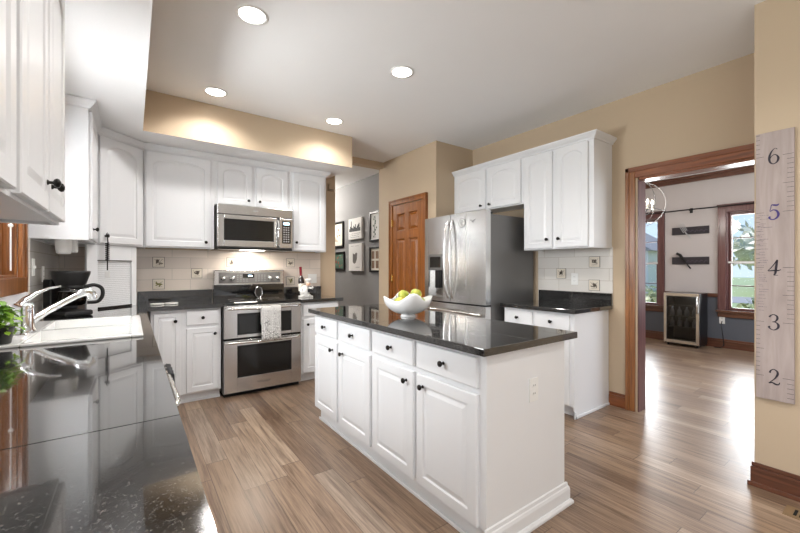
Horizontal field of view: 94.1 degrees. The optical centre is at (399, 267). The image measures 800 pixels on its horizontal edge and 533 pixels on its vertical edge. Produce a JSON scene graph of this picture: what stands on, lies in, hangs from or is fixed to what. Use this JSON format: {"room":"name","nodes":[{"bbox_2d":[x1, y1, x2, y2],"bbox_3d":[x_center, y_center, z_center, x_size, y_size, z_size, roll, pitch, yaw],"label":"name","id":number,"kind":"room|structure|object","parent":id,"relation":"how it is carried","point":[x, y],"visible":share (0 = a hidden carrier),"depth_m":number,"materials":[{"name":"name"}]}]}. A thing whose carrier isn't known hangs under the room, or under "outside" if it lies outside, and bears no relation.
{"room":"kitchen","nodes":[
{"label":"kitchen","id":0,"kind":"room"},
{"bbox_2d":[0,224,58,324],"bbox_3d":[-0.933,-0.135,0.235,0.158,2.800,7.870,0,0,-36],"label":"wall","id":1,"kind":"structure","parent":0,"point":[44,254],"depth_m":2.64,"materials":[{"name":"tile"}]},
{"bbox_2d":[0,0,15,194],"bbox_3d":[-0.806,-0.673,0.492,0.354,0.996,0.830,0,0,-36],"label":"upper cabinet","id":2,"kind":"object","parent":1,"relation":"attached to","point":[7,7],"visible":1,"depth_m":0.84,"materials":[{"name":"white wood"}]},
{"bbox_2d":[0,223,27,297],"bbox_3d":[-2.034,-0.395,1.789,0.182,1.080,1.080,0,0,-36],"label":"window","id":3,"kind":"structure","parent":1,"relation":"in","point":[13,236],"depth_m":2.16,"materials":[{"name":"brown wood"}]},
{"bbox_2d":[0,0,64,224],"bbox_3d":[-1.290,-0.673,1.166,0.354,0.996,0.819,0,0,-36],"label":"upper cabinet","id":4,"kind":"object","parent":1,"relation":"attached to","point":[38,197],"visible":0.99,"depth_m":1.15,"materials":[{"name":"white wood"}]},
{"bbox_2d":[32,258,35,275],"bbox_3d":[-2.445,-0.005,2.491,0.016,0.116,0.070,0,0,-36],"label":"light switch","id":5,"kind":"object","parent":1,"relation":"attached to","point":[33,260],"visible":1,"depth_m":2.48,"materials":[{"name":"white plastic"}]},
{"bbox_2d":[42,266,43,281],"bbox_3d":[-2.641,0.045,2.757,0.008,0.116,0.070,0,0,-36],"label":"wall outlet","id":6,"kind":"object","parent":1,"relation":"attached to","point":[42,266],"visible":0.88,"depth_m":2.73,"materials":[{"name":"white plastic"}]},
{"bbox_2d":[29,94,101,243],"bbox_3d":[-2.430,-0.683,2.746,0.354,0.976,0.604,0,0,-36],"label":"upper cabinet","id":7,"kind":"object","parent":1,"relation":"attached to","point":[82,119],"visible":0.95,"depth_m":2.58,"materials":[{"name":"white wood"}]},
{"bbox_2d":[54,239,77,253],"bbox_3d":[-2.414,-0.152,2.693,0.120,0.105,0.170,0,0,-36],"label":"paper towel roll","id":8,"kind":"object","parent":7,"relation":"attached to","point":[62,246],"visible":0.84,"depth_m":2.63,"materials":[{"name":"white paper"}]},
{"bbox_2d":[65,0,351,178],"bbox_3d":[0.197,-1.355,1.046,2.640,0.359,7.630,0,0,-36],"label":"soffit","id":9,"kind":"structure","parent":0,"point":[107,42],"depth_m":3.16,"materials":[{"name":"beige paint"}]},
{"bbox_2d":[59,157,382,314],"bbox_3d":[-1.701,-0.135,4.444,3.520,2.800,0.136,0,0,-36],"label":"wall","id":10,"kind":"structure","parent":0,"point":[156,269],"depth_m":4.13,"materials":[{"name":"tile"}]},
{"bbox_2d":[48,126,145,248],"bbox_3d":[-2.645,-0.683,3.309,0.659,0.976,0.616,0,0,-36],"label":"upper cabinet","id":11,"kind":"object","parent":10,"relation":"attached to","point":[120,164],"visible":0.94,"depth_m":3.26,"materials":[{"name":"white wood"}]},
{"bbox_2d":[105,233,109,277],"bbox_3d":[-2.455,-0.110,3.126,0.034,0.379,0.034,0,0,-5],"label":"whisk","id":12,"kind":"object","parent":11,"relation":"hanging from","point":[107,273],"visible":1,"depth_m":3.12,"materials":[{"name":"black metal"}]},
{"bbox_2d":[143,143,214,249],"bbox_3d":[-2.238,-0.683,3.776,0.600,0.976,0.354,0,0,-36],"label":"upper cabinet","id":13,"kind":"object","parent":10,"relation":"attached to","point":[178,189],"visible":0.98,"depth_m":3.65,"materials":[{"name":"white wood"}]},
{"bbox_2d":[214,154,291,209],"bbox_3d":[-1.669,-0.915,4.185,0.800,0.511,0.354,0,0,-36],"label":"upper cabinet","id":14,"kind":"object","parent":10,"relation":"attached to","point":[237,181],"visible":0.82,"depth_m":4.04,"materials":[{"name":"white wood"}]},
{"bbox_2d":[212,203,292,251],"bbox_3d":[-1.632,-0.425,4.138,0.775,0.464,0.434,0,0,-36],"label":"microwave oven","id":15,"kind":"object","parent":14,"relation":"attached to","point":[236,227],"visible":0.96,"depth_m":3.98,"materials":[{"name":"silver metal"}]},
{"bbox_2d":[286,166,330,252],"bbox_3d":[-1.144,-0.683,4.562,0.489,0.976,0.354,0,0,-36],"label":"upper cabinet","id":16,"kind":"object","parent":10,"relation":"attached to","point":[307,186],"visible":0.88,"depth_m":4.43,"materials":[{"name":"white wood"}]},
{"bbox_2d":[308,274,316,282],"bbox_3d":[-1.121,0.135,4.776,0.115,0.116,0.016,0,0,-36],"label":"light switch","id":17,"kind":"object","parent":10,"relation":"attached to","point":[313,277],"visible":0.82,"depth_m":4.79,"materials":[{"name":"white plastic"}]},
{"bbox_2d":[328,184,333,191],"bbox_3d":[-0.913,-1.060,4.923,0.070,0.090,0.037,0,0,-36],"label":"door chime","id":18,"kind":"object","parent":10,"relation":"attached to","point":[330,186],"visible":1,"depth_m":4.91,"materials":[{"name":"plastic"}]},
{"bbox_2d":[335,173,378,306],"bbox_3d":[-2.047,-0.105,6.452,2.200,2.740,3.530,0,0,-36],"label":"wall","id":19,"kind":"structure","parent":0,"point":[359,198],"depth_m":6.32,"materials":[{"name":"grey paint"}]},
{"bbox_2d":[335,221,343,247],"bbox_3d":[-1.153,-0.612,6.891,0.030,0.466,0.460,0,0,-36],"label":"framed picture","id":20,"kind":"object","parent":19,"relation":"attached to","point":[339,226],"visible":0.62,"depth_m":6.84,"materials":[{"name":"paper"}]},
{"bbox_2d":[335,252,344,269],"bbox_3d":[-1.112,-0.130,6.834,0.030,0.330,0.400,0,0,-36],"label":"framed picture","id":21,"kind":"object","parent":19,"relation":"attached to","point":[339,256],"visible":0.92,"depth_m":6.80},
{"bbox_2d":[348,217,362,239],"bbox_3d":[-0.752,-0.667,6.323,0.042,0.355,0.450,0,0,-36],"label":"print","id":22,"kind":"object","parent":19,"relation":"attached to","point":[355,225],"visible":1,"depth_m":6.29,"materials":[{"name":"white paper"}]},
{"bbox_2d":[349,243,363,270],"bbox_3d":[-0.746,-0.182,6.315,0.042,0.465,0.450,0,0,-36],"label":"print","id":23,"kind":"object","parent":19,"relation":"attached to","point":[356,251],"visible":1,"depth_m":6.26,"materials":[{"name":"white paper"}]},
{"bbox_2d":[369,210,378,241],"bbox_3d":[-0.389,-0.650,5.827,0.030,0.469,0.320,0,0,-36],"label":"framed picture","id":24,"kind":"object","parent":19,"relation":"attached to","point":[373,216],"visible":0.89,"depth_m":5.85,"materials":[{"name":"white paper"}]},
{"bbox_2d":[369,246,378,271],"bbox_3d":[-0.389,-0.135,5.827,0.030,0.400,0.320,0,0,-36],"label":"framed picture","id":25,"kind":"object","parent":19,"relation":"attached to","point":[373,251],"visible":0.66,"depth_m":5.85,"materials":[{"name":"wood"}]},
{"bbox_2d":[335,165,378,189],"bbox_3d":[-2.047,-1.525,6.452,3.800,0.100,3.530,0,0,-36],"label":"ceiling","id":26,"kind":"structure","parent":0,"point":[356,173],"depth_m":5.94,"materials":[{"name":"white paint"}]},
{"bbox_2d":[379,141,472,303],"bbox_3d":[0.318,-0.135,5.189,0.630,2.800,1.280,0,0,-36],"label":"wall","id":27,"kind":"structure","parent":0,"point":[429,168],"depth_m":4.78,"materials":[{"name":"beige paint"}]},
{"bbox_2d":[389,192,427,298],"bbox_3d":[0.067,0.165,4.908,0.106,2.200,0.815,0,0,-36],"label":"door","id":28,"kind":"structure","parent":27,"relation":"in","point":[406,221],"depth_m":4.91,"materials":[{"name":"brown wood"}]},
{"bbox_2d":[146,0,764,182],"bbox_3d":[2.435,-1.585,2.653,8.450,0.100,7.870,0,0,-36],"label":"ceiling","id":29,"kind":"structure","parent":0,"point":[486,72],"depth_m":2.69,"materials":[{"name":"white paint"}]},
{"bbox_2d":[203,87,227,96],"bbox_3d":[-1.607,-1.532,3.248,0.190,0.006,0.190,0,0,-36],"label":"recessed light","id":30,"kind":"object","parent":29,"relation":"in","point":[213,91],"visible":1,"depth_m":3.25,"materials":[{"name":"white plastic"}]},
{"bbox_2d":[235,4,268,25],"bbox_3d":[-0.898,-1.532,2.260,0.190,0.006,0.190,0,0,-36],"label":"recessed light","id":31,"kind":"object","parent":29,"relation":"in","point":[250,14],"visible":1,"depth_m":2.25,"materials":[{"name":"white plastic"}]},
{"bbox_2d":[325,117,342,124],"bbox_3d":[-0.687,-1.532,3.892,0.190,0.006,0.190,0,0,-36],"label":"recessed light","id":32,"kind":"object","parent":29,"relation":"in","point":[333,121],"visible":1,"depth_m":3.89,"materials":[{"name":"white plastic"}]},
{"bbox_2d":[390,65,413,78],"bbox_3d":[0.016,-1.532,2.917,0.190,0.006,0.190,0,0,-36],"label":"recessed light","id":33,"kind":"object","parent":29,"relation":"in","point":[401,71],"visible":1,"depth_m":2.91,"materials":[{"name":"white plastic"}]},
{"bbox_2d":[645,183,665,225],"bbox_3d":[3.254,-1.043,5.070,0.609,0.984,0.597,0,0,-36],"label":"orb chandelier","id":34,"kind":"object","parent":29,"relation":"hanging from","point":[647,201],"visible":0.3,"depth_m":4.91,"materials":[{"name":"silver metal"}]},
{"bbox_2d":[177,337,799,532],"bbox_3d":[1.507,1.315,4.160,8.700,0.100,11.400,0,0,-36],"label":"floor","id":35,"kind":"structure","parent":0,"point":[266,461],"depth_m":2.39,"materials":[{"name":"brown wood"}]},
{"bbox_2d":[164,364,180,406],"bbox_3d":[-1.185,0.823,1.340,0.638,0.885,0.740,0,0,-36],"label":"dishwasher","id":36,"kind":"object","parent":35,"relation":"on","point":[170,378],"visible":0.15,"depth_m":1.41,"materials":[{"name":"silver metal"}]},
{"bbox_2d":[164,364,174,382],"bbox_3d":[-1.047,0.559,1.685,0.037,0.212,0.201,0,0,-36],"label":"handle","id":37,"kind":"object","parent":36,"relation":"hanging from","point":[169,368],"visible":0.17,"depth_m":1.66,"materials":[{"name":"grey metal"}]},
{"bbox_2d":[148,307,220,403],"bbox_3d":[-2.129,0.823,3.677,0.570,0.885,0.626,0,0,-36],"label":"base cabinet","id":38,"kind":"object","parent":35,"relation":"on","point":[189,340],"visible":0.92,"depth_m":3.48,"materials":[{"name":"white wood"}]},
{"bbox_2d":[212,270,300,397],"bbox_3d":[-1.550,0.642,4.043,0.774,1.245,0.704,0,0,-36],"label":"oven range","id":39,"kind":"object","parent":35,"relation":"on","point":[249,364],"visible":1,"depth_m":3.87,"materials":[{"name":"silver metal"}]},
{"bbox_2d":[213,296,300,304],"bbox_3d":[-1.553,0.350,4.046,0.774,0.021,0.575,0,0,-36],"label":"cooktop","id":40,"kind":"object","parent":39,"relation":"in","point":[225,300],"depth_m":3.98,"materials":[{"name":"glass"}]},
{"bbox_2d":[255,286,262,297],"bbox_3d":[-1.620,0.275,4.270,0.086,0.127,0.037,0,0,-36],"label":"spoon rest","id":41,"kind":"object","parent":39,"relation":"on","point":[258,291],"visible":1,"depth_m":4.27,"materials":[{"name":"silver metal"}]},
{"bbox_2d":[261,305,280,340],"bbox_3d":[-1.311,0.556,3.788,0.196,0.348,0.045,0,0,-36],"label":"kitchen towel","id":42,"kind":"object","parent":39,"relation":"hanging from","point":[270,315],"visible":1,"depth_m":3.78,"materials":[{"name":"fabric"}]},
{"bbox_2d":[301,301,337,380],"bbox_3d":[-1.063,0.823,4.442,0.465,0.885,0.626,0,0,-36],"label":"base cabinet","id":43,"kind":"object","parent":35,"relation":"on","point":[308,333],"visible":0.41,"depth_m":4.15,"materials":[{"name":"white wood"}]},
{"bbox_2d":[284,286,342,302],"bbox_3d":[-1.053,0.307,4.458,0.510,0.145,0.630,0,0,-36],"label":"countertop","id":44,"kind":"structure","parent":43,"relation":"on","point":[292,292],"depth_m":4.51,"materials":[{"name":"stone"}]},
{"bbox_2d":[298,267,304,294],"bbox_3d":[-1.176,0.156,4.450,0.076,0.340,0.082,0,0,42],"label":"wine bottle","id":45,"kind":"object","parent":44,"relation":"on","point":[301,282],"visible":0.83,"depth_m":4.42,"materials":[{"name":"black glass"}]},
{"bbox_2d":[298,279,313,297],"bbox_3d":[-1.111,0.234,4.388,0.172,0.221,0.126,0,0,-36],"label":"holder","id":46,"kind":"object","parent":44,"relation":"on","point":[305,291],"visible":1,"depth_m":4.35,"materials":[{"name":"white ceramic"}]},
{"bbox_2d":[315,315,573,532],"bbox_3d":[0.092,0.821,2.570,0.716,0.888,1.902,0,0,-36],"label":"kitchen island","id":47,"kind":"object","parent":35,"relation":"on","point":[477,440],"visible":0.98,"depth_m":1.89,"materials":[{"name":"white wood"}]},
{"bbox_2d":[308,304,576,356],"bbox_3d":[0.089,0.360,2.576,0.740,0.034,1.940,0,0,-36],"label":"island countertop","id":48,"kind":"structure","parent":47,"relation":"on","point":[483,337],"depth_m":2.11,"materials":[{"name":"stone"}]},
{"bbox_2d":[383,291,431,316],"bbox_3d":[0.057,0.256,2.638,0.300,0.174,0.300,0,0,34],"label":"fruit bowl","id":49,"kind":"object","parent":48,"relation":"on","point":[413,304],"visible":0.98,"depth_m":2.52,"materials":[{"name":"ceramic"}]},
{"bbox_2d":[398,288,408,297],"bbox_3d":[0.026,0.186,2.661,0.078,0.086,0.080,0,0,41],"label":"apple","id":50,"kind":"object","parent":49,"relation":"in","point":[403,293],"visible":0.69,"depth_m":2.63,"materials":[{"name":"yellow food"}]},
{"bbox_2d":[410,286,421,296],"bbox_3d":[0.114,0.175,2.655,0.081,0.089,0.082,0,0,5],"label":"apple","id":51,"kind":"object","parent":49,"relation":"in","point":[416,291],"visible":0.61,"depth_m":2.63,"materials":[{"name":"yellow food"}]},
{"bbox_2d":[529,377,537,402],"bbox_3d":[0.660,0.600,1.841,0.070,0.116,0.006,0,0,-36],"label":"outlet plate","id":52,"kind":"object","parent":47,"relation":"attached to","point":[533,381],"depth_m":1.84,"materials":[{"name":"white plastic"}]},
{"bbox_2d":[425,209,532,320],"bbox_3d":[0.845,0.347,4.192,0.857,1.835,0.925,0,0,-36],"label":"refrigerator","id":53,"kind":"object","parent":35,"relation":"on","point":[476,267],"visible":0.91,"depth_m":3.85,"materials":[{"name":"silver metal"}]},
{"bbox_2d":[459,218,464,227],"bbox_3d":[0.640,-0.465,3.851,0.005,0.094,0.094,0,0,-36],"label":"round magnet","id":54,"kind":"object","parent":53,"relation":"attached to","point":[461,221],"visible":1,"depth_m":3.85,"materials":[{"name":"white plastic"}]},
{"bbox_2d":[505,307,609,419],"bbox_3d":[1.467,0.823,3.558,0.642,0.885,0.732,0,0,-36],"label":"base cabinet","id":55,"kind":"object","parent":35,"relation":"on","point":[586,356],"visible":0.44,"depth_m":3.25,"materials":[{"name":"white wood"}]},
{"bbox_2d":[500,290,611,313],"bbox_3d":[1.473,0.307,3.557,0.641,0.145,0.770,0,0,-36],"label":"countertop","id":56,"kind":"structure","parent":55,"relation":"on","point":[570,302],"depth_m":3.53,"materials":[{"name":"stone"}]},
{"bbox_2d":[664,292,706,347],"bbox_3d":[4.659,0.835,6.094,0.443,0.860,0.475,0,0,-36],"label":"beverage cooler","id":57,"kind":"object","parent":35,"relation":"on","point":[675,334],"visible":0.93,"depth_m":6.16,"materials":[{"name":"black glass"}]},
{"bbox_2d":[670,306,674,314],"bbox_3d":[4.528,0.705,6.193,0.060,0.140,0.058,0,0,-36],"label":"glass bottle","id":58,"kind":"object","parent":57,"relation":"in","point":[672,311],"visible":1,"depth_m":6.18,"materials":[{"name":"black glass"}]},
{"bbox_2d":[670,317,674,325],"bbox_3d":[4.528,0.885,6.193,0.060,0.140,0.058,0,0,-36],"label":"glass bottle","id":59,"kind":"object","parent":57,"relation":"in","point":[672,322],"visible":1,"depth_m":6.18,"materials":[{"name":"black glass"}]},
{"bbox_2d":[677,318,681,325],"bbox_3d":[4.586,0.885,6.112,0.060,0.140,0.058,0,0,-36],"label":"glass bottle","id":60,"kind":"object","parent":57,"relation":"in","point":[679,322],"visible":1,"depth_m":6.09,"materials":[{"name":"black glass"}]},
{"bbox_2d":[677,307,681,314],"bbox_3d":[4.586,0.705,6.112,0.060,0.140,0.058,0,0,-36],"label":"glass bottle","id":61,"kind":"object","parent":57,"relation":"in","point":[679,311],"visible":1,"depth_m":6.09,"materials":[{"name":"black glass"}]},
{"bbox_2d":[669,303,694,305],"bbox_3d":[4.684,0.601,6.112,0.300,0.008,0.431,0,0,-36],"label":"wire shelf","id":62,"kind":"object","parent":57,"relation":"attached to","point":[670,304],"depth_m":6.21,"materials":[{"name":"metal"}]},
{"bbox_2d":[685,318,688,326],"bbox_3d":[4.644,0.885,6.031,0.060,0.140,0.058,0,0,-36],"label":"glass bottle","id":63,"kind":"object","parent":57,"relation":"in","point":[686,321],"visible":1,"depth_m":6.01,"materials":[{"name":"black glass"}]},
{"bbox_2d":[685,307,688,315],"bbox_3d":[4.644,0.705,6.031,0.060,0.140,0.058,0,0,-36],"label":"glass bottle","id":64,"kind":"object","parent":57,"relation":"in","point":[686,310],"visible":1,"depth_m":6.01,"materials":[{"name":"black glass"}]},
{"bbox_2d":[692,319,695,327],"bbox_3d":[4.703,0.885,5.950,0.060,0.140,0.058,0,0,-36],"label":"glass bottle","id":65,"kind":"object","parent":57,"relation":"in","point":[694,321],"visible":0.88,"depth_m":5.94,"materials":[{"name":"black glass"}]},
{"bbox_2d":[782,505,799,519],"bbox_3d":[2.105,1.263,1.826,0.120,0.005,0.310,0,0,-36],"label":"floor vent","id":66,"kind":"object","parent":35,"relation":"in","point":[790,511],"visible":1,"depth_m":1.92,"materials":[{"name":"metal"}]},
{"bbox_2d":[473,53,753,411],"bbox_3d":[1.517,-0.135,4.149,0.136,2.800,4.370,0,0,-36],"label":"wall","id":67,"kind":"structure","parent":0,"point":[711,109],"depth_m":3.31,"materials":[{"name":"beige paint"}]},
{"bbox_2d":[452,152,523,213],"bbox_3d":[1.089,-0.925,4.326,0.384,0.531,1.018,0,0,-36],"label":"upper cabinet","id":68,"kind":"object","parent":67,"relation":"attached to","point":[499,187],"visible":0.78,"depth_m":4.16,"materials":[{"name":"white wood"}]},
{"bbox_2d":[521,129,616,250],"bbox_3d":[1.608,-0.685,3.603,0.384,1.011,0.759,0,0,-36],"label":"upper cabinet","id":69,"kind":"object","parent":67,"relation":"attached to","point":[568,188],"visible":1,"depth_m":3.42,"materials":[{"name":"white wood"}]},
{"bbox_2d":[571,273,577,284],"bbox_3d":[1.744,0.110,3.721,0.008,0.116,0.070,0,0,-36],"label":"wall outlet","id":70,"kind":"object","parent":67,"relation":"attached to","point":[574,276],"visible":1,"depth_m":3.72,"materials":[{"name":"white plastic"}]},
{"bbox_2d":[609,391,624,408],"bbox_3d":[1.986,1.202,3.393,0.016,0.125,0.155,0,0,-36],"label":"baseboard","id":71,"kind":"structure","parent":67,"relation":"attached to","point":[615,399],"depth_m":3.39,"materials":[{"name":"brown wood"}]},
{"bbox_2d":[625,168,634,411],"bbox_3d":[2.042,0.190,3.304,0.028,2.150,0.075,0,0,-36],"label":"trim","id":72,"kind":"structure","parent":67,"relation":"attached to","point":[629,177],"depth_m":3.30,"materials":[{"name":"brown wood"}]},
{"bbox_2d":[638,180,644,411],"bbox_3d":[2.141,0.247,3.313,0.136,2.035,0.025,0,0,-36],"label":"door frame","id":73,"kind":"structure","parent":67,"relation":"attached to","point":[641,185],"depth_m":3.29,"materials":[{"name":"brown wood"}]},
{"bbox_2d":[625,143,753,181],"bbox_3d":[2.360,-0.828,2.981,0.168,0.115,0.970,0,0,-36],"label":"trim","id":74,"kind":"structure","parent":67,"relation":"attached to","point":[743,155],"depth_m":2.92,"materials":[{"name":"brown wood"}]},
{"bbox_2d":[645,173,753,342],"bbox_3d":[5.222,-0.135,5.886,0.150,2.800,5.870,0,0,-36],"label":"wall","id":75,"kind":"structure","parent":0,"point":[701,278],"depth_m":6.14,"materials":[{"name":"grey paint"}]},
{"bbox_2d":[645,211,665,311],"bbox_3d":[4.346,-0.115,7.054,0.210,1.780,1.230,0,0,-36],"label":"window","id":76,"kind":"structure","parent":75,"relation":"in","point":[651,306],"depth_m":6.59,"materials":[{"name":"brown wood"}]},
{"bbox_2d":[672,224,708,238],"bbox_3d":[4.854,-0.628,6.237,0.038,0.275,0.510,0,0,-36],"label":"wall plaque","id":77,"kind":"object","parent":75,"relation":"attached to","point":[684,230],"visible":1,"depth_m":6.23,"materials":[{"name":"brown wood"}]},
{"bbox_2d":[672,252,708,268],"bbox_3d":[4.848,-0.125,6.232,0.054,0.284,0.510,0,0,-36],"label":"wall plaque","id":78,"kind":"object","parent":75,"relation":"attached to","point":[675,260],"visible":1,"depth_m":6.25,"materials":[{"name":"brown wood"}]},
{"bbox_2d":[645,165,753,188],"bbox_3d":[5.125,-1.485,5.816,0.090,0.100,5.630,0,0,-36],"label":"crown molding","id":79,"kind":"structure","parent":75,"relation":"attached to","point":[747,169],"depth_m":6.06,"materials":[{"name":"brown wood"}]},
{"bbox_2d":[645,330,753,351],"bbox_3d":[5.132,1.195,5.870,0.016,0.140,5.550,0,0,-36],"label":"baseboard","id":80,"kind":"structure","parent":75,"relation":"attached to","point":[714,342],"depth_m":5.90,"materials":[{"name":"brown wood"}]},
{"bbox_2d":[646,202,753,214],"bbox_3d":[4.819,-0.960,6.230,0.106,0.080,3.590,0,0,-36],"label":"curtain rod","id":81,"kind":"object","parent":75,"relation":"attached to","point":[690,209],"visible":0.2,"depth_m":6.08,"materials":[{"name":"black metal"}]},
{"bbox_2d":[665,201,753,319],"bbox_3d":[5.198,-0.115,5.868,0.210,1.780,5.630,0,0,-36],"label":"window","id":82,"kind":"structure","parent":75,"relation":"in","point":[725,262],"depth_m":5.87,"materials":[{"name":"brown wood"}]},
{"bbox_2d":[719,317,724,323],"bbox_3d":[5.108,0.825,5.908,0.008,0.116,0.070,0,0,-36],"label":"wall outlet","id":83,"kind":"object","parent":75,"relation":"attached to","point":[722,319],"visible":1,"depth_m":5.90,"materials":[{"name":"white plastic"}]},
{"bbox_2d":[715,321,723,347],"bbox_3d":[5.046,1.052,5.893,0.122,0.421,0.053,0,0,10],"label":"power cord","id":84,"kind":"object","parent":83,"relation":"attached to","point":[721,321],"visible":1,"depth_m":5.87,"materials":[{"name":"black plastic"}]},
{"bbox_2d":[754,0,799,475],"bbox_3d":[3.430,-0.135,0.838,0.650,2.800,3.760,0,0,-36],"label":"wall","id":85,"kind":"structure","parent":0,"point":[776,22],"depth_m":2.09,"materials":[{"name":"beige paint"}]},
{"bbox_2d":[747,461,799,501],"bbox_3d":[3.089,1.198,0.732,0.028,0.135,3.587,0,0,-36],"label":"baseboard","id":86,"kind":"structure","parent":85,"relation":"attached to","point":[776,481],"depth_m":2.09,"materials":[{"name":"brown wood"}]},
{"bbox_2d":[756,127,794,403],"bbox_3d":[2.112,-0.013,2.098,0.021,1.515,0.155,0,0,-36],"label":"ruler","id":87,"kind":"object","parent":85,"relation":"attached to","point":[775,150],"visible":1,"depth_m":2.09,"materials":[{"name":"brown wood"}]},
{"label":"outside","id":88,"kind":"structure","parent":0,"visible":0},
{"bbox_2d":[645,277,753,308],"bbox_3d":[3.435,1.790,20.933,150.000,0.150,150.000,0,0,-36],"label":"lawn","id":89,"kind":"structure","parent":88,"point":[737,291],"depth_m":31.16,"materials":[{"name":"green plant"}]},
{"bbox_2d":[645,233,656,290],"bbox_3d":[19.190,-0.785,31.568,6.400,5.000,6.300,0,0,-36],"label":"neighbor house","id":90,"kind":"structure","parent":89,"relation":"on","point":[650,248],"depth_m":28.06,"materials":[{"name":"white"}]},
{"bbox_2d":[645,285,656,302],"bbox_3d":[5.819,1.041,8.500,1.546,1.356,1.546,0,0,-36],"label":"leafy bush","id":91,"kind":"object","parent":89,"relation":"on","point":[651,296],"visible":0.06,"depth_m":8.33,"materials":[{"name":"green plant"}]},
{"bbox_2d":[732,220,753,270],"bbox_3d":[29.795,-1.199,30.637,5.413,5.842,5.441,0,0,-36],"label":"street tree","id":92,"kind":"object","parent":89,"relation":"on","point":[742,248],"visible":0.33,"depth_m":30.41,"materials":[{"name":"green plant"}]},
{"bbox_2d":[735,298,753,308],"bbox_3d":[7.035,1.113,7.018,1.351,1.214,1.305,0,0,-36],"label":"leafy bush","id":93,"kind":"object","parent":89,"relation":"on","point":[746,306],"visible":0.04,"depth_m":7.24,"materials":[{"name":"green plant"}]},
{"bbox_3d":[-0.249,0.822,0.006,0.626,0.885,0.900,0,0,-36],"label":"base cabinet","id":94,"kind":"object","parent":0,"visible":0},
{"bbox_2d":[0,289,222,532],"bbox_3d":[-1.172,0.307,1.769,1.256,0.145,4.841,0,0,-36],"label":"countertop","id":95,"kind":"structure","parent":94,"relation":"on","point":[93,438],"depth_m":0.76,"materials":[{"name":"stone"}]},
{"bbox_2d":[11,285,96,335],"bbox_3d":[-1.837,0.213,1.985,0.338,0.237,0.248,0,0,-36],"label":"kitchen faucet","id":96,"kind":"object","parent":95,"relation":"on","point":[26,308],"visible":0.91,"depth_m":1.93,"materials":[{"name":"silver metal"}]},
{"bbox_2d":[0,315,142,348],"bbox_3d":[-1.780,0.433,2.089,0.545,0.204,0.920,0,0,-36],"label":"sink","id":97,"kind":"object","parent":95,"relation":"in","point":[51,332],"visible":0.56,"depth_m":2.07,"materials":[{"name":"white ceramic"}]},
{"bbox_2d":[0,301,25,344],"bbox_3d":[-1.743,0.237,1.622,0.162,0.188,0.185,0,0,-36],"label":"potted plant","id":98,"kind":"object","parent":97,"relation":"on","point":[6,331],"visible":1,"depth_m":1.62,"materials":[{"name":"green plant"}]},
{"bbox_2d":[43,271,104,316],"bbox_3d":[-2.400,0.183,2.742,0.272,0.323,0.292,0,0,19],"label":"coffee maker","id":99,"kind":"object","parent":95,"relation":"on","point":[70,282],"visible":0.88,"depth_m":2.66,"materials":[{"name":"black plastic"}]},
{"bbox_2d":[50,271,90,285],"bbox_3d":[-2.389,0.073,2.704,0.227,0.102,0.227,0,0,19],"label":"basket","id":100,"kind":"object","parent":99,"relation":"on","point":[63,278],"depth_m":2.63,"materials":[{"name":"black plastic"}]},
{"bbox_2d":[85,244,135,309],"bbox_3d":[-2.491,0.075,3.229,0.024,0.538,0.453,0,0,11],"label":"appliance garage","id":101,"kind":"object","parent":95,"relation":"on","point":[120,288],"visible":0.87,"depth_m":3.24,"materials":[{"name":"white wood"}]},
{"bbox_2d":[150,302,177,304],"bbox_3d":[-2.227,0.338,3.522,0.226,0.014,0.094,0,0,-36],"label":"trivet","id":102,"kind":"object","parent":95,"relation":"on","point":[169,302],"visible":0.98,"depth_m":3.51,"materials":[{"name":"white plastic"}]},
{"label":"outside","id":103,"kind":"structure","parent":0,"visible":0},
{"bbox_2d":[645,292,753,303],"bbox_3d":[18.609,1.705,19.518,5.000,0.020,110.000,0,0,-36],"label":"road","id":104,"kind":"structure","parent":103,"point":[734,299],"depth_m":20.05,"materials":[{"name":"grey asphalt"}]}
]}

